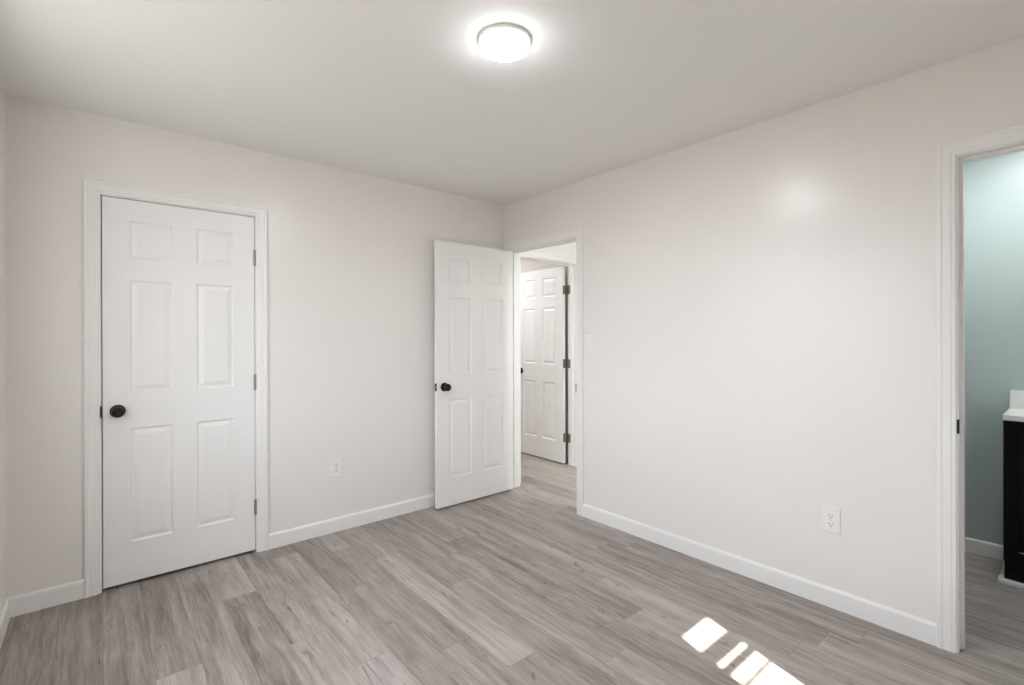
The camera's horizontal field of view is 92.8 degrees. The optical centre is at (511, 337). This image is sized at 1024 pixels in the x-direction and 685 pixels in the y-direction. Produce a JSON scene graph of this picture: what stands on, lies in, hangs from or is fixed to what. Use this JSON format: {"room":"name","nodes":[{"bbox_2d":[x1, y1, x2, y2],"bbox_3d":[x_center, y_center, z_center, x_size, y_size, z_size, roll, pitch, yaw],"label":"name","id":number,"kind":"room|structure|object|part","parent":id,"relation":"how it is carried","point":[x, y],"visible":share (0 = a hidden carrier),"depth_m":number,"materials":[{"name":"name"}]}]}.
{"room":"empty bedroom","nodes":[
{"label":"empty bedroom","id":0,"kind":"room"},
{"bbox_2d":[0,83,6,614],"bbox_3d":[-2.026,0.087,1.790,0.115,2.442,6.970,0,0,-40],"label":"wall","id":1,"kind":"structure","parent":0,"point":[3,579],"depth_m":2.20,"materials":[{"name":"beige paint"}]},
{"bbox_2d":[0,599,9,648],"bbox_3d":[-1.069,1.260,0.770,0.013,0.092,3.935,0,0,-40],"label":"baseboard","id":2,"kind":"structure","parent":1,"relation":"attached to","point":[5,615],"depth_m":2.15,"materials":[{"name":"white paint"}]},
{"bbox_2d":[5,94,575,597],"bbox_3d":[-0.843,0.082,3.662,4.113,2.442,0.145,0,0,-40],"label":"wall","id":3,"kind":"structure","parent":0,"point":[351,344],"depth_m":3.06,"materials":[{"name":"beige paint"}]},
{"bbox_2d":[7,579,83,617],"bbox_3d":[-2.250,1.262,2.358,0.272,0.092,0.013,0,0,-40],"label":"baseboard","id":4,"kind":"structure","parent":3,"relation":"attached to","point":[21,604],"depth_m":2.35,"materials":[{"name":"white paint"}]},
{"bbox_2d":[83,178,268,597],"bbox_3d":[-1.862,0.254,2.763,0.851,2.104,0.132,0,0,-40],"label":"trim","id":5,"kind":"structure","parent":3,"relation":"attached to","point":[93,190],"depth_m":2.49,"materials":[{"name":"white paint"}]},
{"bbox_2d":[102,196,256,588],"bbox_3d":[-1.837,0.282,2.743,0.715,2.014,0.166,0,0,-40],"label":"door","id":6,"kind":"structure","parent":3,"relation":"in","point":[179,376],"depth_m":2.70,"materials":[{"name":"white paint"}]},
{"bbox_3d":[-2.025,0.385,2.504,0.055,0.055,0.046,0,0,-40],"label":"knob","id":7,"kind":"part","parent":6,"relation":"part of","materials":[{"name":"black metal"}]},
{"bbox_2d":[330,458,341,477],"bbox_3d":[-1.181,0.876,3.272,0.078,0.122,0.009,0,0,-40],"label":"wall outlet","id":8,"kind":"object","parent":3,"relation":"attached to","point":[335,464],"visible":1,"depth_m":3.27,"materials":[{"name":"white plastic"}]},
{"bbox_2d":[269,494,434,549],"bbox_3d":[-0.780,1.256,3.610,1.889,0.092,0.013,0,0,-40],"label":"baseboard","id":9,"kind":"structure","parent":3,"relation":"attached to","point":[305,532],"depth_m":3.31,"materials":[{"name":"white paint"}]},
{"bbox_2d":[520,266,570,462],"bbox_3d":[0.327,0.282,5.220,0.166,2.006,0.782,0,0,-40],"label":"door","id":10,"kind":"structure","parent":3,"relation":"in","point":[542,292],"depth_m":5.18,"materials":[{"name":"white paint"}]},
{"bbox_2d":[520,251,576,481],"bbox_3d":[0.329,0.252,4.669,0.884,2.092,0.132,0,0,-40],"label":"trim","id":11,"kind":"structure","parent":3,"relation":"attached to","point":[535,256],"depth_m":4.90,"materials":[{"name":"white paint"}]},
{"bbox_2d":[0,0,1023,204],"bbox_3d":[-0.073,-1.202,3.502,5.340,0.120,7.100,0,0,-40],"label":"ceiling","id":12,"kind":"structure","parent":0,"point":[403,91],"depth_m":2.06,"materials":[{"name":"paint"}]},
{"bbox_2d":[478,24,530,61],"bbox_3d":[-0.029,-1.120,1.868,0.202,0.040,0.202,0,0,-40],"label":"ceiling light","id":13,"kind":"object","parent":12,"relation":"in","point":[497,42],"visible":1,"depth_m":1.83,"materials":[{"name":"white glass"}]},
{"bbox_2d":[0,452,1023,684],"bbox_3d":[-0.066,1.361,3.505,5.340,0.120,7.100,0,0,-40],"label":"floor","id":14,"kind":"structure","parent":0,"point":[515,586],"depth_m":2.24,"materials":[{"name":"grey laminate"}]},
{"bbox_2d":[998,563,1023,588],"bbox_3d":[2.963,1.282,2.386,0.375,0.020,0.799,0,0,-40],"label":"board","id":15,"kind":"object","parent":14,"relation":"on","point":[1001,579],"visible":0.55,"depth_m":2.55,"materials":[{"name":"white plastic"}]},
{"bbox_2d":[1003,420,1023,582],"bbox_3d":[2.961,0.852,2.386,0.402,0.838,0.761,0,0,-40],"label":"bathroom vanity","id":16,"kind":"object","parent":15,"relation":"on","point":[1013,431],"visible":0.82,"depth_m":2.54,"materials":[{"name":"wood"}]},
{"bbox_2d":[1003,390,1023,421],"bbox_3d":[2.966,0.367,2.388,0.389,0.131,0.764,0,0,-40],"label":"countertop","id":17,"kind":"structure","parent":16,"relation":"on","point":[1015,412],"depth_m":2.75,"materials":[{"name":"white stone"}]},
{"bbox_2d":[520,260,567,460],"bbox_3d":[-0.194,0.077,6.120,0.115,2.442,2.755,0,0,-40],"label":"wall","id":18,"kind":"structure","parent":0,"point":[525,266],"depth_m":5.14,"materials":[{"name":"paint"}]},
{"bbox_2d":[504,36,1023,622],"bbox_3d":[1.247,0.077,2.772,0.115,2.442,3.980,0,0,-40],"label":"wall","id":19,"kind":"structure","parent":0,"point":[759,299],"depth_m":2.50,"materials":[{"name":"beige paint"}]},
{"bbox_2d":[434,240,513,508],"bbox_3d":[-0.278,0.279,3.919,0.797,2.018,0.166,0,0,-40],"label":"door","id":20,"kind":"structure","parent":19,"relation":"in","point":[474,366],"depth_m":3.87,"materials":[{"name":"white paint"}]},
{"bbox_3d":[-0.486,0.377,3.663,0.055,0.055,0.046,0,0,-40],"label":"knob","id":21,"kind":"part","parent":20,"relation":"part of","materials":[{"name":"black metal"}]},
{"bbox_2d":[503,226,583,516],"bbox_3d":[0.266,0.248,3.915,0.136,2.102,0.905,0,0,-40],"label":"trim","id":22,"kind":"structure","parent":19,"relation":"attached to","point":[574,234],"depth_m":3.77,"materials":[{"name":"white paint"}]},
{"bbox_2d":[584,335,592,351],"bbox_3d":[0.547,0.047,3.496,0.011,0.122,0.074,0,0,-40],"label":"light switch","id":23,"kind":"object","parent":19,"relation":"attached to","point":[588,339],"visible":1,"depth_m":3.49,"materials":[{"name":"white plastic"}]},
{"bbox_2d":[583,504,935,645],"bbox_3d":[1.151,1.252,2.791,0.013,0.092,1.952,0,0,-40],"label":"baseboard","id":24,"kind":"structure","parent":19,"relation":"attached to","point":[898,621],"depth_m":2.50,"materials":[{"name":"white paint"}]},
{"bbox_2d":[822,505,840,534],"bbox_3d":[1.534,0.879,2.343,0.009,0.122,0.078,0,0,-40],"label":"wall outlet","id":25,"kind":"object","parent":19,"relation":"attached to","point":[831,517],"visible":1,"depth_m":2.34,"materials":[{"name":"white plastic"}]},
{"bbox_2d":[827,513,834,518],"bbox_3d":[1.532,0.860,2.341,0.003,0.029,0.034,0,0,-40],"label":"receptacle","id":26,"kind":"object","parent":25,"relation":"attached to","point":[829,515],"depth_m":2.34,"materials":[{"name":"white plastic"}]},
{"bbox_2d":[827,521,834,527],"bbox_3d":[1.532,0.899,2.341,0.003,0.029,0.034,0,0,-40],"label":"receptacle","id":27,"kind":"object","parent":25,"relation":"attached to","point":[830,524],"depth_m":2.34,"materials":[{"name":"white plastic"}]},
{"bbox_2d":[935,124,1023,652],"bbox_3d":[2.101,0.243,1.761,0.136,2.106,0.850,0,0,-40],"label":"trim","id":28,"kind":"structure","parent":19,"relation":"attached to","point":[951,156],"depth_m":2.01,"materials":[{"name":"white paint"}]},
{"bbox_3d":[1.837,0.367,2.007,0.022,0.058,0.007,0,0,-40],"label":"strike plate","id":29,"kind":"part","parent":28,"relation":"part of","materials":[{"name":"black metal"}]},
{"bbox_2d":[964,151,1023,544],"bbox_3d":[3.128,0.072,2.582,0.108,2.442,1.250,0,0,-40],"label":"wall","id":30,"kind":"structure","parent":0,"point":[993,186],"depth_m":2.86,"materials":[{"name":"paint"}]},
{"bbox_2d":[965,537,1003,560],"bbox_3d":[2.774,1.251,2.909,0.013,0.085,0.289,0,0,-40],"label":"baseboard","id":31,"kind":"structure","parent":30,"relation":"attached to","point":[992,550],"depth_m":2.88,"materials":[{"name":"white paint"}]},
{"bbox_2d":[1010,390,1023,408],"bbox_3d":[3.107,0.353,2.508,0.020,0.104,0.764,0,0,-40],"label":"backsplash","id":32,"kind":"structure","parent":30,"relation":"attached to","point":[1016,396],"depth_m":2.77,"materials":[{"name":"white stone"}]}
]}

